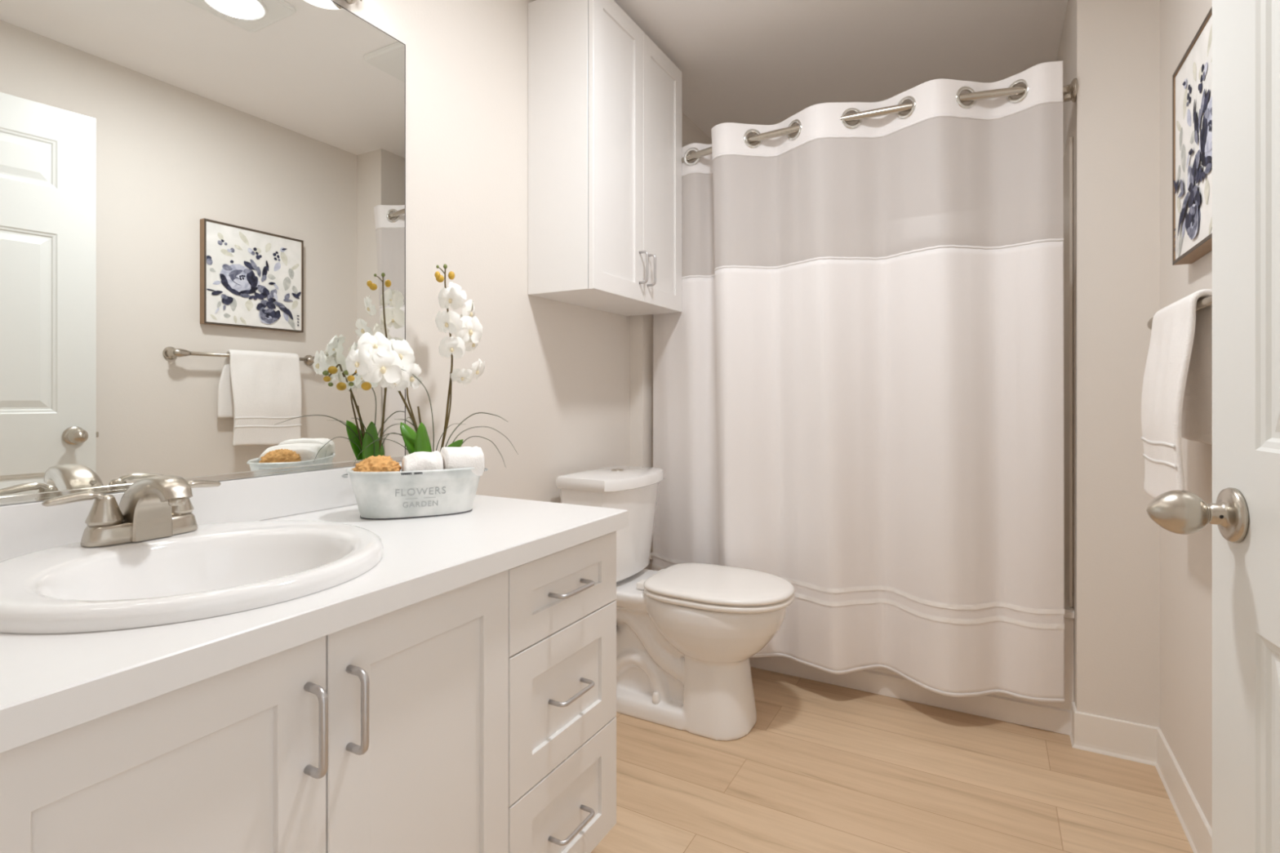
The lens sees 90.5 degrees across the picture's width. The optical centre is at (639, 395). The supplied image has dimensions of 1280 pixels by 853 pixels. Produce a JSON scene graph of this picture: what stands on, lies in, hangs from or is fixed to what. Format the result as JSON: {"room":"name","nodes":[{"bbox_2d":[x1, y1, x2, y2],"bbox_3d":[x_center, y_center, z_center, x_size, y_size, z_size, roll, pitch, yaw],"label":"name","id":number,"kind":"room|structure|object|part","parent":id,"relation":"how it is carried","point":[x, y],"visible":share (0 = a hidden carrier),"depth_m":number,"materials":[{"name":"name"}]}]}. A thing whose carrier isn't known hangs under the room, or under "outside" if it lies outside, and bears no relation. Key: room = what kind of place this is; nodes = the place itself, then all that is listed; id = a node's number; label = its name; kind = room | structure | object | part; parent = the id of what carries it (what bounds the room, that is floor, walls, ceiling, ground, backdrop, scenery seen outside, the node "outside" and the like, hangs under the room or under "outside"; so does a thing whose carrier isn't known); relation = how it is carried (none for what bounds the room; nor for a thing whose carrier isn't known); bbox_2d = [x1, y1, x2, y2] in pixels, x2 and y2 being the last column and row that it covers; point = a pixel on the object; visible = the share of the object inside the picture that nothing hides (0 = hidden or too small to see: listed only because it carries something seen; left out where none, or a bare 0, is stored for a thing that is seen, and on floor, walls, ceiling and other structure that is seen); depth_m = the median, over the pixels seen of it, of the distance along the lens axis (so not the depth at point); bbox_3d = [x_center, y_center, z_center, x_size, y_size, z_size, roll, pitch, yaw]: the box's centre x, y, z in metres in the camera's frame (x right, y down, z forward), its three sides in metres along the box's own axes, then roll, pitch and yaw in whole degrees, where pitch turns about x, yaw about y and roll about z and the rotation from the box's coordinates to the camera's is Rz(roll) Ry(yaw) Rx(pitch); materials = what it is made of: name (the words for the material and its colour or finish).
{"room":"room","nodes":[
{"label":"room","id":0,"kind":"room"},
{"bbox_2d":[343,264,517,467],"bbox_3d":[-0.459,-0.037,1.550,0.195,0.586,0.449,0,0,39],"label":"potted orchid","id":1,"kind":"object","parent":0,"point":[377,358],"visible":0.93,"depth_m":1.54,"materials":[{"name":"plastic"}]},
{"bbox_3d":[-0.634,-0.076,1.430,0.070,0.061,0.022,0,0,12],"label":"flower","id":2,"kind":"part","parent":1,"relation":"part of","materials":[{"name":"white plant"}]},
{"bbox_3d":[-0.613,-0.116,1.465,0.076,0.066,0.028,0,-20,-36],"label":"flower","id":3,"kind":"part","parent":1,"relation":"part of","materials":[{"name":"white plant"}]},
{"bbox_3d":[-0.594,-0.068,1.466,0.092,0.082,0.041,0,5,-26],"label":"flower","id":4,"kind":"part","parent":1,"relation":"part of","materials":[{"name":"white plant"}]},
{"bbox_3d":[-0.584,0.148,1.488,0.009,0.096,0.184,0,0,39],"label":"grass blade","id":5,"kind":"part","parent":1,"relation":"part of","materials":[{"name":"green plant"}]},
{"bbox_3d":[-0.575,-0.041,1.493,0.067,0.058,0.024,0,30,-31],"label":"flower","id":6,"kind":"part","parent":1,"relation":"part of","materials":[{"name":"white plant"}]},
{"bbox_3d":[-0.576,-0.100,1.518,0.082,0.070,0.029,0,0,-41],"label":"flower","id":7,"kind":"part","parent":1,"relation":"part of","materials":[{"name":"white plant"}]},
{"bbox_3d":[-0.520,0.122,1.451,0.015,0.148,0.222,0,0,-4],"label":"grass blade","id":8,"kind":"part","parent":1,"relation":"part of","materials":[{"name":"green plant"}]},
{"bbox_3d":[-0.555,-0.049,1.533,0.032,0.065,0.073,26,8,17],"label":"flower","id":9,"kind":"part","parent":1,"relation":"part of","materials":[{"name":"white plant"}]},
{"bbox_3d":[-0.536,0.067,1.529,0.018,0.258,0.100,0,0,29],"label":"grass blade","id":10,"kind":"part","parent":1,"relation":"part of","materials":[{"name":"green plant"}]},
{"bbox_3d":[-0.470,-0.181,1.550,0.065,0.057,0.029,0,30,19],"label":"flower","id":11,"kind":"part","parent":1,"relation":"part of","materials":[{"name":"white plant"}]},
{"bbox_3d":[-0.458,0.131,1.512,0.144,0.131,0.006,0,0,41],"label":"grass blade","id":12,"kind":"part","parent":1,"relation":"part of","materials":[{"name":"plant"}]},
{"bbox_3d":[-0.467,-0.241,1.566,0.063,0.055,0.023,0,25,-1],"label":"flower","id":13,"kind":"part","parent":1,"relation":"part of","materials":[{"name":"white plant"}]},
{"bbox_3d":[-0.465,-0.120,1.571,0.063,0.056,0.028,0,20,-11],"label":"flower","id":14,"kind":"part","parent":1,"relation":"part of","materials":[{"name":"white plant"}]},
{"bbox_3d":[-0.470,-0.264,1.620,0.027,0.054,0.061,-21,-7,18],"label":"flower","id":15,"kind":"part","parent":1,"relation":"part of","materials":[{"name":"white plant"}]},
{"bbox_3d":[-0.446,-0.050,1.592,0.054,0.020,0.047,0,-40,-21],"label":"flower","id":16,"kind":"part","parent":1,"relation":"part of","materials":[{"name":"white plant"}]},
{"bbox_3d":[-0.439,-0.217,1.629,0.024,0.058,0.067,20,-2,-6],"label":"flower","id":17,"kind":"part","parent":1,"relation":"part of","materials":[{"name":"white plant"}]},
{"bbox_3d":[-0.430,-0.167,1.601,0.022,0.070,0.078,0,0,42],"label":"flower","id":18,"kind":"part","parent":1,"relation":"part of","materials":[{"name":"white plant"}]},
{"bbox_3d":[-0.433,-0.139,1.638,0.023,0.054,0.063,25,0,-1],"label":"flower","id":19,"kind":"part","parent":1,"relation":"part of","materials":[{"name":"white plant"}]},
{"bbox_3d":[-0.426,0.120,1.638,0.009,0.153,0.209,0,0,44],"label":"grass blade","id":20,"kind":"part","parent":1,"relation":"part of","materials":[{"name":"plant"}]},
{"bbox_3d":[-0.419,-0.069,1.630,0.022,0.053,0.061,36,8,11],"label":"flower","id":21,"kind":"part","parent":1,"relation":"part of","materials":[{"name":"white plant"}]},
{"bbox_3d":[-0.422,0.150,1.634,0.006,0.093,0.183,0,0,45],"label":"grass blade","id":22,"kind":"part","parent":1,"relation":"part of","materials":[{"name":"plant"}]},
{"bbox_3d":[-0.414,0.138,1.649,0.005,0.117,0.239,0,0,44],"label":"grass blade","id":23,"kind":"part","parent":1,"relation":"part of","materials":[{"name":"plant"}]},
{"bbox_2d":[332,0,630,502],"bbox_3d":[-0.592,-0.133,1.765,0.100,2.378,3.960,0,0,29],"label":"wall","id":24,"kind":"structure","parent":0,"point":[557,372],"depth_m":1.91,"materials":[{"name":"paint"}]},
{"bbox_2d":[0,461,401,561],"bbox_3d":[-0.911,0.211,1.065,0.015,0.088,1.484,0,0,29],"label":"backsplash","id":25,"kind":"structure","parent":24,"relation":"attached to","point":[25,528],"depth_m":1.24,"materials":[{"name":"laminate"}]},
{"bbox_2d":[0,0,405,505],"bbox_3d":[-0.937,-0.367,1.022,0.012,1.066,1.386,0,0,29],"label":"wall mirror","id":26,"kind":"object","parent":24,"relation":"attached to","point":[202,202],"visible":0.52,"depth_m":1.19,"materials":[{"name":"silver mirror"}]},
{"bbox_2d":[344,0,362,4],"bbox_3d":[-0.834,-0.999,1.031,0.183,0.189,1.088,0,0,29],"label":"vanity light","id":27,"kind":"object","parent":24,"relation":"attached to","point":[349,2],"visible":1,"depth_m":1.46,"materials":[{"name":"white glass"}]},
{"bbox_2d":[528,0,681,315],"bbox_3d":[-0.084,-0.804,2.281,0.288,0.950,0.642,0,0,29],"label":"upper cabinet","id":28,"kind":"object","parent":24,"relation":"attached to","point":[605,100],"visible":1,"depth_m":2.05,"materials":[{"name":"white laminate"}]},
{"bbox_3d":[-0.074,-0.804,2.092,0.018,0.950,0.319,0,0,29],"label":"door","id":29,"kind":"part","parent":28,"relation":"part of","materials":[{"name":"white laminate"}]},
{"bbox_3d":[0.014,-0.444,2.195,0.034,0.115,0.009,0,0,29],"label":"handle","id":30,"kind":"part","parent":28,"relation":"part of","materials":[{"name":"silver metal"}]},
{"bbox_3d":[0.042,-0.444,2.246,0.034,0.115,0.009,0,0,29],"label":"handle","id":31,"kind":"part","parent":28,"relation":"part of","materials":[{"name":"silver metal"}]},
{"bbox_3d":[0.081,-0.804,2.373,0.018,0.950,0.319,0,0,29],"label":"door","id":32,"kind":"part","parent":28,"relation":"part of","materials":[{"name":"white laminate"}]},
{"bbox_2d":[630,112,711,569],"bbox_3d":[0.186,-0.133,3.008,0.062,2.378,0.833,0,0,29],"label":"wall","id":33,"kind":"structure","parent":0,"point":[641,326],"depth_m":2.65,"materials":[{"name":"paint"}]},
{"bbox_2d":[681,78,1077,163],"bbox_3d":[0.652,-0.929,2.248,1.487,0.068,0.194,0,0,29],"label":"shower rod","id":34,"kind":"object","parent":33,"relation":"attached to","point":[1069,91],"visible":0.57,"depth_m":2.06,"materials":[{"name":"silver metal"}]},
{"bbox_2d":[652,61,1064,702],"bbox_3d":[0.630,-0.019,2.216,1.438,1.925,0.217,0,0,29],"label":"shower curtain","id":35,"kind":"object","parent":34,"relation":"hanging from","point":[858,378],"visible":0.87,"depth_m":2.13,"materials":[{"name":"white fabric"}]},
{"bbox_2d":[613,0,1068,139],"bbox_3d":[0.216,-1.347,1.320,1.945,0.050,3.960,0,0,29],"label":"ceiling","id":36,"kind":"structure","parent":0,"point":[756,62],"depth_m":2.40,"materials":[{"name":"paint"}]},
{"bbox_2d":[750,83,1025,145],"bbox_3d":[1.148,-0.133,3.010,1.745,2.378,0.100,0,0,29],"label":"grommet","id":37,"kind":"structure","parent":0,"point":[854,122],"depth_m":2.91,"materials":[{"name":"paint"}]},
{"bbox_2d":[1063,136,1072,607],"bbox_3d":[0.886,-0.074,2.674,1.486,1.479,0.739,0,0,29],"label":"tub surround","id":38,"kind":"object","parent":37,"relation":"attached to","point":[1068,157],"visible":0.07,"depth_m":2.01,"materials":[{"name":"plastic"}]},
{"bbox_2d":[590,666,1193,852],"bbox_3d":[0.216,1.081,1.320,1.945,0.050,3.960,0,0,29],"label":"floor","id":39,"kind":"structure","parent":0,"point":[822,767],"depth_m":1.72,"materials":[{"name":"wood"}]},
{"bbox_2d":[0,530,616,852],"bbox_3d":[-0.649,0.675,0.915,0.620,0.762,1.476,0,0,29],"label":"vanity cabinet","id":40,"kind":"object","parent":39,"relation":"on","point":[479,716],"visible":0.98,"depth_m":0.89,"materials":[{"name":"white laminate"}]},
{"bbox_3d":[-0.489,0.633,0.658,0.019,0.662,0.345,0,0,29],"label":"door","id":41,"kind":"part","parent":40,"relation":"part of","materials":[{"name":"white laminate"}]},
{"bbox_2d":[0,461,628,752],"bbox_3d":[-0.651,0.230,0.921,0.609,0.126,1.484,0,0,29],"label":"countertop","id":42,"kind":"structure","parent":40,"relation":"on","point":[51,683],"depth_m":0.88,"materials":[{"name":"stone"}]},
{"bbox_2d":[41,475,221,546],"bbox_3d":[-0.812,0.178,1.027,0.189,0.103,0.190,0,0,-20],"label":"faucet","id":43,"kind":"object","parent":42,"relation":"on","point":[155,507],"visible":1,"depth_m":0.99,"materials":[{"name":"silver metal"}]},
{"bbox_3d":[-0.853,0.157,0.961,0.025,0.022,0.077,0,0,35],"label":"lever","id":44,"kind":"part","parent":43,"relation":"part of","materials":[{"name":"silver metal"}]},
{"bbox_3d":[-0.834,0.177,0.990,0.047,0.046,0.047,0,0,29],"label":"handle","id":45,"kind":"part","parent":43,"relation":"part of","materials":[{"name":"silver metal"}]},
{"bbox_3d":[-0.770,0.178,1.012,0.153,0.103,0.056,0,0,29],"label":"spout","id":46,"kind":"part","parent":43,"relation":"part of","materials":[{"name":"silver metal"}]},
{"bbox_3d":[-0.785,0.177,1.077,0.047,0.046,0.047,0,0,29],"label":"handle","id":47,"kind":"part","parent":43,"relation":"part of","materials":[{"name":"silver metal"}]},
{"bbox_3d":[-0.772,0.157,1.109,0.025,0.022,0.077,0,0,23],"label":"lever","id":48,"kind":"part","parent":43,"relation":"part of","materials":[{"name":"silver metal"}]},
{"bbox_2d":[0,520,383,633],"bbox_3d":[-0.650,0.299,0.933,0.512,0.139,0.504,0,0,29],"label":"sink basin","id":49,"kind":"object","parent":42,"relation":"in","point":[212,570],"visible":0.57,"depth_m":0.92,"materials":[{"name":"ceramic"}]},
{"bbox_2d":[342,463,488,519],"bbox_3d":[-0.484,0.205,1.383,0.301,0.101,0.165,0,0,-24],"label":"bucket","id":50,"kind":"object","parent":42,"relation":"on","point":[399,495],"visible":0.91,"depth_m":1.32,"materials":[{"name":"white metal"}]},
{"bbox_2d":[351,454,401,471],"bbox_3d":[-0.559,0.163,1.351,0.098,0.072,0.089,0,0,-37],"label":"sea sponge","id":51,"kind":"object","parent":50,"relation":"in","point":[380,463],"visible":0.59,"depth_m":1.33,"materials":[{"name":"orange"}]},
{"bbox_2d":[401,450,443,471],"bbox_3d":[-0.475,0.156,1.384,0.082,0.065,0.135,0,0,-24],"label":"washcloth","id":52,"kind":"object","parent":50,"relation":"in","point":[420,460],"visible":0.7,"depth_m":1.33,"materials":[{"name":"fabric"}]},
{"bbox_2d":[440,445,484,475],"bbox_3d":[-0.399,0.149,1.419,0.084,0.069,0.126,0,0,-24],"label":"washcloth","id":53,"kind":"object","parent":50,"relation":"in","point":[464,456],"visible":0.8,"depth_m":1.37,"materials":[{"name":"fabric"}]},
{"bbox_3d":[-0.393,0.409,0.773,0.036,0.112,0.010,0,0,29],"label":"handle","id":54,"kind":"part","parent":40,"relation":"part of","materials":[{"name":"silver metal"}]},
{"bbox_3d":[-0.365,0.409,0.824,0.036,0.112,0.010,0,0,29],"label":"handle","id":55,"kind":"part","parent":40,"relation":"part of","materials":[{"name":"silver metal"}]},
{"bbox_3d":[-0.321,0.633,0.962,0.019,0.662,0.345,0,0,29],"label":"door","id":56,"kind":"part","parent":40,"relation":"part of","materials":[{"name":"white laminate"}]},
{"bbox_3d":[-0.148,0.843,1.275,0.019,0.240,0.363,0,0,29],"label":"drawer","id":57,"kind":"part","parent":40,"relation":"part of","materials":[{"name":"white laminate"}]},
{"bbox_3d":[-0.148,0.591,1.275,0.019,0.259,0.363,0,0,29],"label":"drawer","id":58,"kind":"part","parent":40,"relation":"part of","materials":[{"name":"white laminate"}]},
{"bbox_3d":[-0.148,0.381,1.275,0.019,0.154,0.363,0,0,29],"label":"drawer","id":59,"kind":"part","parent":40,"relation":"part of","materials":[{"name":"white laminate"}]},
{"bbox_3d":[-0.131,0.854,1.262,0.038,0.009,0.117,0,0,29],"label":"handle","id":60,"kind":"part","parent":40,"relation":"part of","materials":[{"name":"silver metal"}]},
{"bbox_3d":[-0.131,0.590,1.262,0.038,0.009,0.117,0,0,29],"label":"handle","id":61,"kind":"part","parent":40,"relation":"part of","materials":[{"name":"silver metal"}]},
{"bbox_3d":[-0.131,0.384,1.262,0.038,0.009,0.117,0,0,29],"label":"handle","id":62,"kind":"part","parent":40,"relation":"part of","materials":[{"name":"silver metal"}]},
{"bbox_2d":[555,465,794,740],"bbox_3d":[0.133,0.661,2.123,0.753,0.790,0.400,0,0,29],"label":"toilet","id":63,"kind":"object","parent":39,"relation":"on","point":[687,634],"visible":0.91,"depth_m":2.03,"materials":[{"name":"ceramic"}]},
{"bbox_3d":[-0.085,0.471,2.243,0.230,0.319,0.376,0,0,29],"label":"tank","id":64,"kind":"part","parent":63,"relation":"part of","materials":[{"name":"ceramic"}]},
{"bbox_3d":[-0.080,0.290,2.240,0.257,0.042,0.400,0,0,29],"label":"tank lid","id":65,"kind":"part","parent":63,"relation":"part of","materials":[{"name":"ceramic"}]},
{"bbox_3d":[0.129,0.850,2.139,0.729,0.412,0.360,0,0,29],"label":"bowl","id":66,"kind":"part","parent":63,"relation":"part of","materials":[{"name":"ceramic"}]},
{"bbox_3d":[0.264,0.608,2.064,0.466,0.023,0.370,0,0,29],"label":"seat lid","id":67,"kind":"part","parent":63,"relation":"part of","materials":[{"name":"plastic"}]},
{"bbox_3d":[0.264,0.632,2.064,0.464,0.018,0.368,0,0,29],"label":"seat","id":68,"kind":"part","parent":63,"relation":"part of","materials":[{"name":"plastic"}]},
{"bbox_2d":[649,552,1074,735],"bbox_3d":[0.878,0.861,2.659,1.486,0.389,0.774,0,0,29],"label":"bathtub","id":69,"kind":"object","parent":39,"relation":"on","point":[1047,716],"visible":0.02,"depth_m":2.10,"materials":[{"name":"ceramic"}]},
{"bbox_2d":[1056,0,1159,727],"bbox_3d":[1.601,-0.133,2.227,0.196,2.378,0.833,0,0,29],"label":"wall","id":70,"kind":"structure","parent":0,"point":[1111,48],"depth_m":1.87,"materials":[{"name":"paint"}]},
{"bbox_2d":[1160,0,1212,829],"bbox_3d":[1.024,-0.133,0.874,0.100,2.378,3.960,0,0,29],"label":"wall","id":71,"kind":"structure","parent":0,"point":[1185,560],"depth_m":1.58,"materials":[{"name":"paint"}]},
{"bbox_2d":[1069,701,1212,852],"bbox_3d":[0.938,1.002,1.038,0.209,0.107,2.025,0,0,29],"label":"baseboard","id":72,"kind":"structure","parent":71,"relation":"attached to","point":[1113,737],"depth_m":1.82,"materials":[{"name":"white wood"}]},
{"bbox_2d":[1146,294,1212,330],"bbox_3d":[1.163,-0.180,1.311,0.076,0.054,0.680,0,0,29],"label":"towel bar","id":73,"kind":"object","parent":71,"relation":"attached to","point":[1204,303],"visible":0.02,"depth_m":1.23,"materials":[{"name":"silver metal"}]},
{"bbox_3d":[1.310,-0.180,1.576,0.076,0.054,0.075,0,0,29],"label":"post","id":74,"kind":"part","parent":73,"relation":"part of","materials":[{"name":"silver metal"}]},
{"bbox_2d":[1141,288,1212,498],"bbox_3d":[1.158,0.014,1.356,0.095,0.441,0.355,0,0,29],"label":"hand towel","id":75,"kind":"object","parent":73,"relation":"hanging from","point":[1176,398],"visible":0.87,"depth_m":1.32,"materials":[{"name":"fabric"}]},
{"bbox_2d":[1172,6,1212,265],"bbox_3d":[1.196,-0.546,1.331,0.037,0.460,0.459,0,0,29],"label":"framed picture","id":76,"kind":"object","parent":71,"relation":"attached to","point":[1192,80],"visible":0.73,"depth_m":1.39,"materials":[{"name":"white paper"}]},
{"bbox_2d":[1146,0,1279,852],"bbox_3d":[0.579,0.013,0.477,0.134,2.062,0.783,0,0,22],"label":"door","id":77,"kind":"structure","parent":71,"relation":"in","point":[1243,513],"depth_m":0.75,"materials":[{"name":"paint"}]},
{"bbox_3d":[0.703,0.144,0.771,0.031,0.066,0.066,0,0,22],"label":"knob","id":78,"kind":"part","parent":77,"relation":"part of","materials":[{"name":"silver metal"}]}
]}

